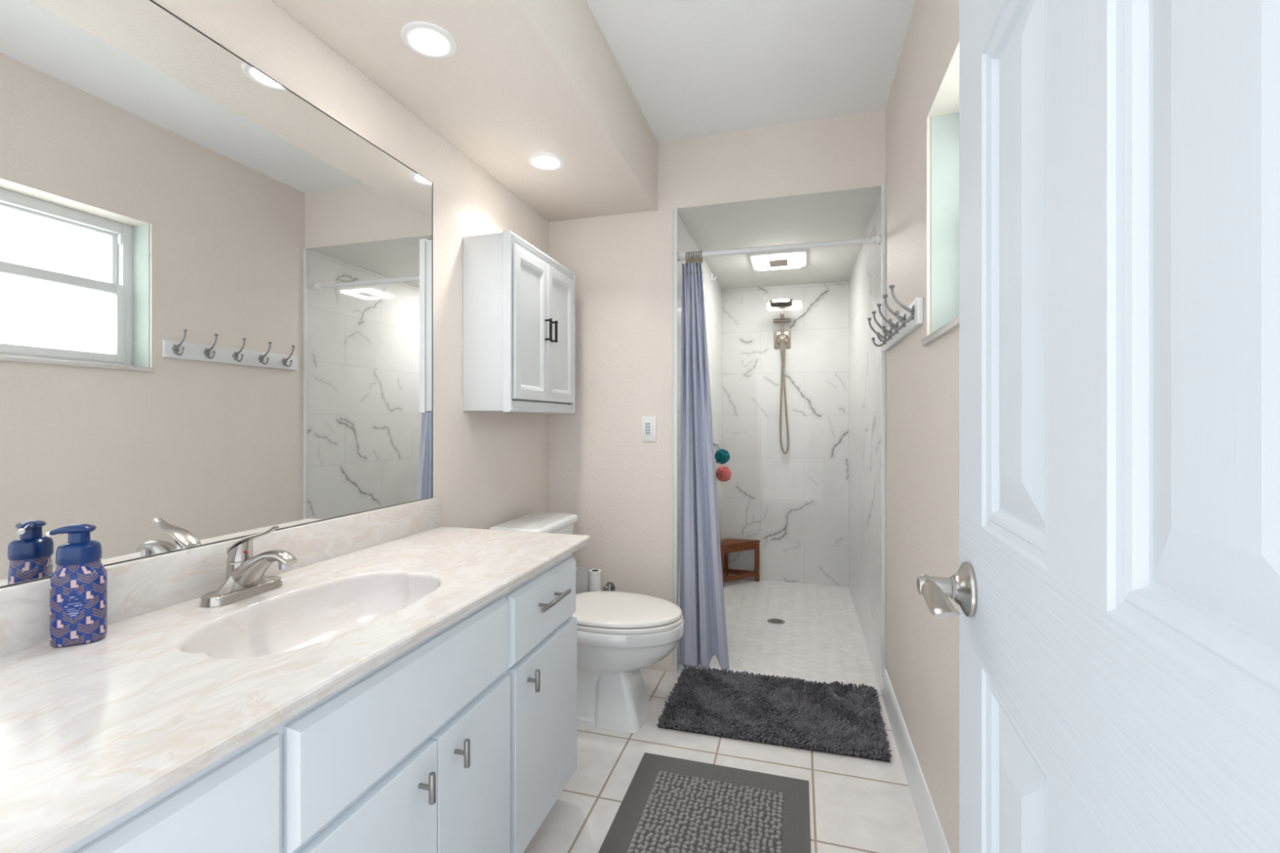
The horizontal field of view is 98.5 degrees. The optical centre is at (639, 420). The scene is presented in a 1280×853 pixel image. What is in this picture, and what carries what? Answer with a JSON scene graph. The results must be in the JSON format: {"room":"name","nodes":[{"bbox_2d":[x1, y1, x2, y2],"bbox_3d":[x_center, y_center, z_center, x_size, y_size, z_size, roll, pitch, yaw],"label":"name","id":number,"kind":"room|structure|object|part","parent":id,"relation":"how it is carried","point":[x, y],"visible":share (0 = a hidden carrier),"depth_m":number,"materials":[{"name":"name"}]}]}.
{"room":"bathroom","nodes":[
{"label":"bathroom","id":0,"kind":"room"},
{"bbox_2d":[0,0,549,588],"bbox_3d":[-0.817,-0.068,1.633,0.120,2.445,2.507,0,0,16],"label":"wall","id":1,"kind":"structure","parent":0,"point":[490,468],"depth_m":1.91,"materials":[{"name":"beige paint"}]},
{"bbox_2d":[0,0,432,587],"bbox_3d":[-0.896,-0.269,1.128,0.006,1.047,1.474,0,0,16],"label":"wall mirror","id":2,"kind":"object","parent":1,"relation":"attached to","point":[216,291],"visible":1,"depth_m":1.09,"materials":[{"name":"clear mirror"}]},
{"bbox_2d":[0,496,440,656],"bbox_3d":[-0.885,0.305,1.134,0.017,0.101,1.503,0,0,16],"label":"backsplash","id":3,"kind":"structure","parent":1,"relation":"attached to","point":[135,588],"depth_m":1.09,"materials":[{"name":"stone"}]},
{"bbox_2d":[462,229,575,413],"bbox_3d":[-0.454,-0.354,2.259,0.230,0.645,0.598,0,0,16],"label":"upper cabinet","id":4,"kind":"object","parent":1,"relation":"attached to","point":[519,302],"visible":1,"depth_m":2.00,"materials":[{"name":"white paint"}]},
{"bbox_3d":[-0.423,-0.357,2.110,0.028,0.555,0.268,0,0,16],"label":"cabinet door","id":5,"kind":"part","parent":4,"relation":"part of","materials":[{"name":"white paint"}]},
{"bbox_3d":[-0.390,-0.354,2.241,0.028,0.645,0.598,0,0,16],"label":"frame","id":6,"kind":"part","parent":4,"relation":"part of","materials":[{"name":"white paint"}]},
{"bbox_3d":[-0.365,-0.365,2.207,0.032,0.089,0.014,0,0,16],"label":"door handle","id":7,"kind":"part","parent":4,"relation":"part of","materials":[{"name":"black metal"}]},
{"bbox_3d":[-0.351,-0.365,2.257,0.032,0.089,0.014,0,0,16],"label":"door handle","id":8,"kind":"part","parent":4,"relation":"part of","materials":[{"name":"black metal"}]},
{"bbox_3d":[-0.349,-0.357,2.370,0.028,0.555,0.268,0,0,16],"label":"cabinet door","id":9,"kind":"part","parent":4,"relation":"part of","materials":[{"name":"white paint"}]},
{"bbox_2d":[271,0,881,289],"bbox_3d":[0.242,-1.133,2.162,1.622,0.315,4.110,0,0,16],"label":"ceiling","id":10,"kind":"structure","parent":0,"point":[522,79],"depth_m":1.83,"materials":[{"name":"beige paint"}]},
{"bbox_2d":[400,21,457,59],"bbox_3d":[-0.540,-0.972,1.413,0.136,0.006,0.136,0,0,16],"label":"recessed light","id":11,"kind":"object","parent":10,"relation":"in","point":[423,38],"visible":1,"depth_m":1.41,"materials":[{"name":"white plastic"}]},
{"bbox_2d":[528,152,564,170],"bbox_3d":[-0.351,-0.972,2.071,0.136,0.006,0.136,0,0,16],"label":"recessed light","id":12,"kind":"object","parent":10,"relation":"in","point":[545,161],"visible":1,"depth_m":2.06,"materials":[{"name":"white plastic"}]},
{"bbox_2d":[750,249,806,270],"bbox_3d":[0.840,-0.962,3.338,0.322,0.026,0.318,0,0,16],"label":"recessed light","id":13,"kind":"object","parent":10,"relation":"in","point":[794,259],"visible":1,"depth_m":3.27,"materials":[{"name":"white plastic"}]},
{"bbox_2d":[768,258,787,267],"bbox_3d":[0.836,-0.952,3.329,0.110,0.005,0.160,0,0,16],"label":"fan grille","id":14,"kind":"object","parent":13,"relation":"attached to","point":[772,263],"depth_m":3.32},
{"bbox_3d":[0.840,-0.958,3.338,0.268,0.010,0.264,0,0,16],"label":"light panel","id":15,"kind":"part","parent":13,"relation":"part of","materials":[{"name":"white plastic"}]},
{"bbox_2d":[672,208,721,671],"bbox_3d":[0.378,0.095,3.314,0.012,2.140,1.621,0,0,16],"label":"wall","id":16,"kind":"structure","parent":0,"point":[712,289],"depth_m":2.71,"materials":[{"name":"stone"}]},
{"bbox_3d":[0.507,0.158,3.683,0.030,0.029,0.028,0,0,16],"label":"wall hook","id":17,"kind":"object","parent":16,"relation":"attached to","visible":0},
{"bbox_2d":[715,444,729,464],"bbox_3d":[0.549,0.222,3.671,0.100,0.134,0.101,0,0,16],"label":"bath pouf","id":18,"kind":"object","parent":17,"relation":"hanging from","point":[722,455],"visible":1,"depth_m":3.64,"materials":[{"name":"teal"}]},
{"bbox_3d":[0.540,0.282,3.799,0.030,0.029,0.028,0,0,16],"label":"wall hook","id":19,"kind":"object","parent":16,"relation":"attached to","visible":0},
{"bbox_2d":[715,462,731,481],"bbox_3d":[0.575,0.350,3.789,0.109,0.141,0.109,0,0,16],"label":"bath pouf","id":20,"kind":"object","parent":19,"relation":"hanging from","point":[723,473],"visible":1,"depth_m":3.75,"materials":[{"name":"pink"}]},
{"bbox_2d":[549,109,885,671],"bbox_3d":[0.244,-0.068,2.570,1.642,2.445,0.120,0,0,16],"label":"wall","id":21,"kind":"structure","parent":0,"point":[618,485],"depth_m":2.57,"materials":[{"name":"beige paint"}]},
{"bbox_2d":[602,581,615,591],"bbox_3d":[-0.175,0.757,2.546,0.095,0.049,0.076,0,0,44],"label":"shutoff valve","id":22,"kind":"object","parent":21,"relation":"attached to","point":[610,586],"visible":0.46,"depth_m":2.52,"materials":[{"name":"silver metal"}]},
{"bbox_3d":[-0.154,0.789,2.568,0.040,0.040,0.017,0,0,16],"label":"valve handle","id":23,"kind":"part","parent":22,"relation":"part of","materials":[{"name":"silver metal"}]},
{"bbox_2d":[641,416,656,441],"bbox_3d":[0.041,0.037,2.560,0.070,0.116,0.010,0,0,16],"label":"wall switch","id":24,"kind":"object","parent":21,"relation":"attached to","point":[648,424],"visible":1,"depth_m":2.56,"materials":[{"name":"white plastic"}]},
{"bbox_2d":[677,235,880,261],"bbox_3d":[0.604,-0.775,2.478,0.882,0.040,0.040,0,0,16],"label":"shower curtain rod","id":25,"kind":"object","parent":21,"relation":"attached to","point":[877,239],"visible":0.97,"depth_m":2.46,"materials":[{"name":"white paint"}]},
{"bbox_2d":[685,252,688,264],"bbox_3d":[0.221,-0.763,2.588,0.006,0.060,0.036,0,0,16],"label":"curtain ring","id":26,"kind":"object","parent":25,"relation":"hanging from","point":[686,259],"visible":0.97,"depth_m":2.57,"materials":[{"name":"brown metal"}]},
{"bbox_2d":[693,251,695,263],"bbox_3d":[0.254,-0.763,2.578,0.006,0.060,0.036,0,0,16],"label":"curtain ring","id":27,"kind":"object","parent":25,"relation":"hanging from","point":[694,259],"visible":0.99,"depth_m":2.56,"materials":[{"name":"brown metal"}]},
{"bbox_2d":[679,262,728,671],"bbox_3d":[0.297,0.201,2.568,0.238,1.891,0.070,0,0,16],"label":"shower curtain","id":28,"kind":"object","parent":27,"relation":"hanging from","point":[702,605],"visible":1,"depth_m":2.56,"materials":[{"name":"blue fabric"}]},
{"bbox_2d":[695,251,697,263],"bbox_3d":[0.265,-0.763,2.575,0.006,0.060,0.036,0,0,16],"label":"curtain ring","id":29,"kind":"object","parent":25,"relation":"hanging from","point":[696,259],"visible":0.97,"depth_m":2.56,"materials":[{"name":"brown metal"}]},
{"bbox_2d":[700,250,702,263],"bbox_3d":[0.287,-0.763,2.569,0.006,0.060,0.036,0,0,16],"label":"curtain ring","id":30,"kind":"object","parent":25,"relation":"hanging from","point":[701,258],"visible":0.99,"depth_m":2.56,"materials":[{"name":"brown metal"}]},
{"bbox_2d":[677,662,881,695],"bbox_3d":[0.601,1.177,2.470,0.883,0.056,0.070,0,0,16],"label":"trim","id":31,"kind":"structure","parent":21,"relation":"attached to","point":[680,667],"depth_m":2.48,"materials":[{"name":"white paint"}]},
{"bbox_2d":[675,184,885,675],"bbox_3d":[0.587,0.090,2.403,0.891,2.130,0.014,0,0,16],"label":"trim","id":32,"kind":"structure","parent":21,"relation":"attached to","point":[883,187],"depth_m":2.28,"materials":[{"name":"white paint"}]},
{"bbox_2d":[523,578,928,852],"bbox_3d":[0.053,1.205,1.546,1.900,0.100,5.400,0,0,16],"label":"floor","id":33,"kind":"structure","parent":0,"point":[857,805],"depth_m":1.91,"materials":[{"name":"tile"}]},
{"bbox_2d":[58,553,577,852],"bbox_3d":[-0.628,0.768,1.042,0.560,0.774,1.468,0,0,16],"label":"vanity cabinet","id":34,"kind":"object","parent":33,"relation":"on","point":[464,740],"visible":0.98,"depth_m":0.97,"materials":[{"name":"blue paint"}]},
{"bbox_3d":[-0.537,0.498,0.501,0.018,0.173,0.467,0,0,16],"label":"drawer","id":35,"kind":"part","parent":34,"relation":"part of","materials":[{"name":"blue paint"}]},
{"bbox_2d":[0,496,590,852],"bbox_3d":[-0.627,0.367,1.060,0.552,0.224,1.503,0,0,16],"label":"countertop","id":36,"kind":"structure","parent":34,"relation":"on","point":[92,732],"depth_m":0.85,"materials":[{"name":"stone"}]},
{"bbox_2d":[45,524,107,647],"bbox_3d":[-0.904,0.260,0.885,0.070,0.189,0.052,0,0,-29],"label":"soap bottle","id":37,"kind":"object","parent":36,"relation":"on","point":[78,584],"visible":1,"depth_m":0.87,"materials":[{"name":"blue plastic"}]},
{"bbox_3d":[-0.902,0.188,0.887,0.026,0.018,0.026,0,0,-29],"label":"pump stem","id":38,"kind":"part","parent":37,"relation":"part of","materials":[{"name":"blue plastic"}]},
{"bbox_2d":[200,525,297,607],"bbox_3d":[-0.787,0.282,1.104,0.145,0.143,0.170,0,0,-45],"label":"sink faucet","id":39,"kind":"object","parent":36,"relation":"on","point":[246,578],"visible":1,"depth_m":1.10,"materials":[{"name":"silver metal"}]},
{"bbox_3d":[-0.757,0.301,1.110,0.145,0.085,0.060,0,0,16],"label":"spout","id":40,"kind":"part","parent":39,"relation":"part of","materials":[{"name":"silver metal"}]},
{"bbox_2d":[176,570,443,658],"bbox_3d":[-0.595,0.417,1.066,0.300,0.124,0.486,0,0,16],"label":"sink","id":41,"kind":"object","parent":36,"relation":"in","point":[304,621],"depth_m":1.14,"materials":[{"name":"white ceramic"}]},
{"bbox_3d":[-0.428,0.825,0.883,0.018,0.460,0.304,0,0,16],"label":"cabinet door","id":42,"kind":"part","parent":34,"relation":"part of","materials":[{"name":"blue paint"}]},
{"bbox_3d":[-0.390,0.496,1.013,0.018,0.173,0.575,0,0,16],"label":"false drawer panel","id":43,"kind":"part","parent":34,"relation":"part of","materials":[{"name":"blue paint"}]},
{"bbox_3d":[-0.376,0.647,0.974,0.032,0.052,0.012,0,0,16],"label":"door knob","id":44,"kind":"part","parent":34,"relation":"part of","materials":[{"name":"metal"}]},
{"bbox_3d":[-0.346,0.647,1.076,0.032,0.052,0.012,0,0,16],"label":"door knob","id":45,"kind":"part","parent":34,"relation":"part of","materials":[{"name":"metal"}]},
{"bbox_3d":[-0.348,0.825,1.161,0.018,0.460,0.267,0,0,16],"label":"cabinet door","id":46,"kind":"part","parent":34,"relation":"part of","materials":[{"name":"blue paint"}]},
{"bbox_3d":[-0.263,0.643,1.366,0.032,0.052,0.012,0,0,16],"label":"door knob","id":47,"kind":"part","parent":34,"relation":"part of","materials":[{"name":"metal"}]},
{"bbox_3d":[-0.254,0.498,1.488,0.018,0.173,0.393,0,0,16],"label":"drawer","id":48,"kind":"part","parent":34,"relation":"part of","materials":[{"name":"blue paint"}]},
{"bbox_3d":[-0.252,0.825,1.495,0.018,0.460,0.378,0,0,16],"label":"cabinet door","id":49,"kind":"part","parent":34,"relation":"part of","materials":[{"name":"blue paint"}]},
{"bbox_3d":[-0.232,0.477,1.471,0.034,0.012,0.170,0,0,16],"label":"drawer pull","id":50,"kind":"part","parent":34,"relation":"part of","materials":[{"name":"metal"}]},
{"bbox_2d":[575,566,594,594],"bbox_3d":[-0.272,0.923,2.575,0.096,0.460,0.090,0,0,16],"label":"toilet paper roll","id":51,"kind":"object","parent":33,"relation":"on","point":[582,573],"visible":0.19,"depth_m":2.53,"materials":[{"name":"white paper"}]},
{"bbox_2d":[488,511,684,733],"bbox_3d":[-0.184,0.780,2.194,0.729,0.749,0.400,0,0,16],"label":"toilet","id":52,"kind":"object","parent":33,"relation":"on","point":[620,634],"visible":0.59,"depth_m":2.07,"materials":[{"name":"ceramic"}]},
{"bbox_3d":[-0.427,0.424,2.264,0.224,0.036,0.400,0,0,16],"label":"tank lid","id":53,"kind":"part","parent":52,"relation":"part of","materials":[{"name":"ceramic"}]},
{"bbox_3d":[-0.430,0.614,2.265,0.202,0.342,0.376,0,0,16],"label":"tank","id":54,"kind":"part","parent":52,"relation":"part of","materials":[{"name":"ceramic"}]},
{"bbox_3d":[-0.084,0.736,2.166,0.501,0.021,0.370,0,0,16],"label":"lid","id":55,"kind":"part","parent":52,"relation":"part of","materials":[{"name":"plastic"}]},
{"bbox_3d":[-0.076,0.758,2.163,0.494,0.017,0.374,0,0,16],"label":"seat","id":56,"kind":"part","parent":52,"relation":"part of","materials":[{"name":"plastic"}]},
{"bbox_3d":[-0.140,0.961,2.182,0.637,0.388,0.378,0,0,16],"label":"bowl","id":57,"kind":"part","parent":52,"relation":"part of","materials":[{"name":"ceramic"}]},
{"bbox_2d":[598,752,810,852],"bbox_3d":[0.159,1.149,1.424,0.543,0.012,0.855,0,0,16],"label":"woven rug","id":58,"kind":"object","parent":33,"relation":"on","point":[669,804],"visible":1,"depth_m":1.62,"materials":[{"name":"grey fabric"}]},
{"bbox_2d":[720,538,759,587],"bbox_3d":[0.707,1.013,3.912,0.262,0.292,0.262,0,0,16],"label":"stool","id":59,"kind":"object","parent":33,"relation":"on","point":[727,545],"visible":0.86,"depth_m":3.96,"materials":[{"name":"brown wood"}]},
{"bbox_3d":[0.567,1.021,3.835,0.034,0.276,0.034,0,0,16],"label":"stool leg","id":60,"kind":"part","parent":59,"relation":"part of","materials":[{"name":"brown wood"}]},
{"bbox_3d":[0.629,1.021,4.053,0.034,0.276,0.034,0,0,16],"label":"stool leg","id":61,"kind":"part","parent":59,"relation":"part of","materials":[{"name":"brown wood"}]},
{"bbox_3d":[0.707,0.903,3.912,0.318,0.039,0.020,0,0,-29],"label":"seat rail","id":62,"kind":"part","parent":59,"relation":"part of","materials":[{"name":"brown wood"}]},
{"bbox_3d":[0.848,1.021,3.990,0.034,0.276,0.034,0,0,16],"label":"stool leg","id":63,"kind":"part","parent":59,"relation":"part of","materials":[{"name":"brown wood"}]},
{"bbox_2d":[656,664,892,762],"bbox_3d":[0.531,1.138,2.206,0.860,0.031,0.545,0,0,16],"label":"bath mat","id":64,"kind":"object","parent":33,"relation":"on","point":[834,717],"visible":1,"depth_m":2.16,"materials":[{"name":"grey fabric"}]},
{"bbox_2d":[767,617,785,624],"bbox_3d":[0.786,1.157,3.183,0.100,0.004,0.100,0,0,16],"label":"shower drain","id":65,"kind":"object","parent":33,"relation":"on","point":[772,620],"visible":1,"depth_m":3.17,"materials":[{"name":"silver metal"}]},
{"bbox_3d":[-0.204,0.968,2.514,0.054,0.373,0.054,0,0,16],"label":"stand","id":66,"kind":"object","parent":33,"relation":"on","visible":0},
{"bbox_2d":[589,568,601,591],"bbox_3d":[-0.204,0.732,2.514,0.055,0.098,0.055,0,0,16],"label":"toilet paper roll","id":67,"kind":"object","parent":66,"relation":"on","point":[595,575],"visible":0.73,"depth_m":2.49,"materials":[{"name":"paper"}]},
{"bbox_2d":[585,0,915,142],"bbox_3d":[-0.020,-1.340,1.291,1.900,0.100,2.770,0,0,16],"label":"ceiling","id":68,"kind":"structure","parent":0,"point":[691,68],"depth_m":1.95,"materials":[{"name":"white paint"}]},
{"bbox_2d":[721,281,848,586],"bbox_3d":[1.034,0.095,3.975,0.883,2.140,0.012,0,0,16],"label":"wall","id":69,"kind":"structure","parent":0,"point":[795,503],"depth_m":3.96,"materials":[{"name":"stone"}]},
{"bbox_2d":[769,297,792,454],"bbox_3d":[0.980,-0.316,3.814,0.144,1.108,0.326,0,0,16],"label":"shower fixture","id":70,"kind":"object","parent":69,"relation":"attached to","point":[782,340],"visible":1,"depth_m":3.92,"materials":[{"name":"silver metal"}]},
{"bbox_3d":[1.024,-0.583,3.966,0.116,0.125,0.010,0,0,16],"label":"valve plate","id":71,"kind":"part","parent":70,"relation":"part of","materials":[{"name":"silver metal"}]},
{"bbox_2d":[848,0,959,852],"bbox_3d":[1.020,-0.062,1.949,0.209,2.455,4.130,0,0,16],"label":"wall","id":72,"kind":"structure","parent":0,"point":[922,382],"depth_m":1.74,"materials":[{"name":"beige paint"}]},
{"bbox_2d":[866,284,923,351],"bbox_3d":[0.866,-0.343,1.917,0.086,0.126,0.671,0,0,16],"label":"hook rail","id":73,"kind":"object","parent":72,"relation":"attached to","point":[912,317],"visible":1,"depth_m":1.77,"materials":[{"name":"white paint"}]},
{"bbox_2d":[883,668,951,852],"bbox_3d":[0.683,1.088,1.143,0.011,0.134,2.355,0,0,16],"label":"baseboard","id":74,"kind":"structure","parent":72,"relation":"attached to","point":[932,831],"depth_m":1.65,"materials":[{"name":"white paint"}]},
{"bbox_2d":[920,112,959,346],"bbox_3d":[0.764,-0.530,1.087,0.204,0.639,0.919,0,0,16],"label":"window","id":75,"kind":"structure","parent":72,"relation":"in","point":[944,129],"depth_m":1.53,"materials":[{"name":"white glass"}]},
{"bbox_3d":[0.750,-0.220,1.091,0.174,0.018,0.919,0,0,16],"label":"sill","id":76,"kind":"part","parent":75,"relation":"part of","materials":[{"name":"stone"}]},
{"bbox_2d":[916,0,1279,852],"bbox_3d":[0.311,0.132,0.384,0.097,2.023,0.744,0,0,16],"label":"door","id":77,"kind":"structure","parent":72,"relation":"in","point":[1115,586],"depth_m":0.34,"materials":[{"name":"white paint"}]},
{"bbox_3d":[0.354,0.208,0.657,0.027,0.023,0.098,0,0,16],"label":"lever","id":78,"kind":"part","parent":77,"relation":"part of","materials":[{"name":"silver metal"}]}
]}

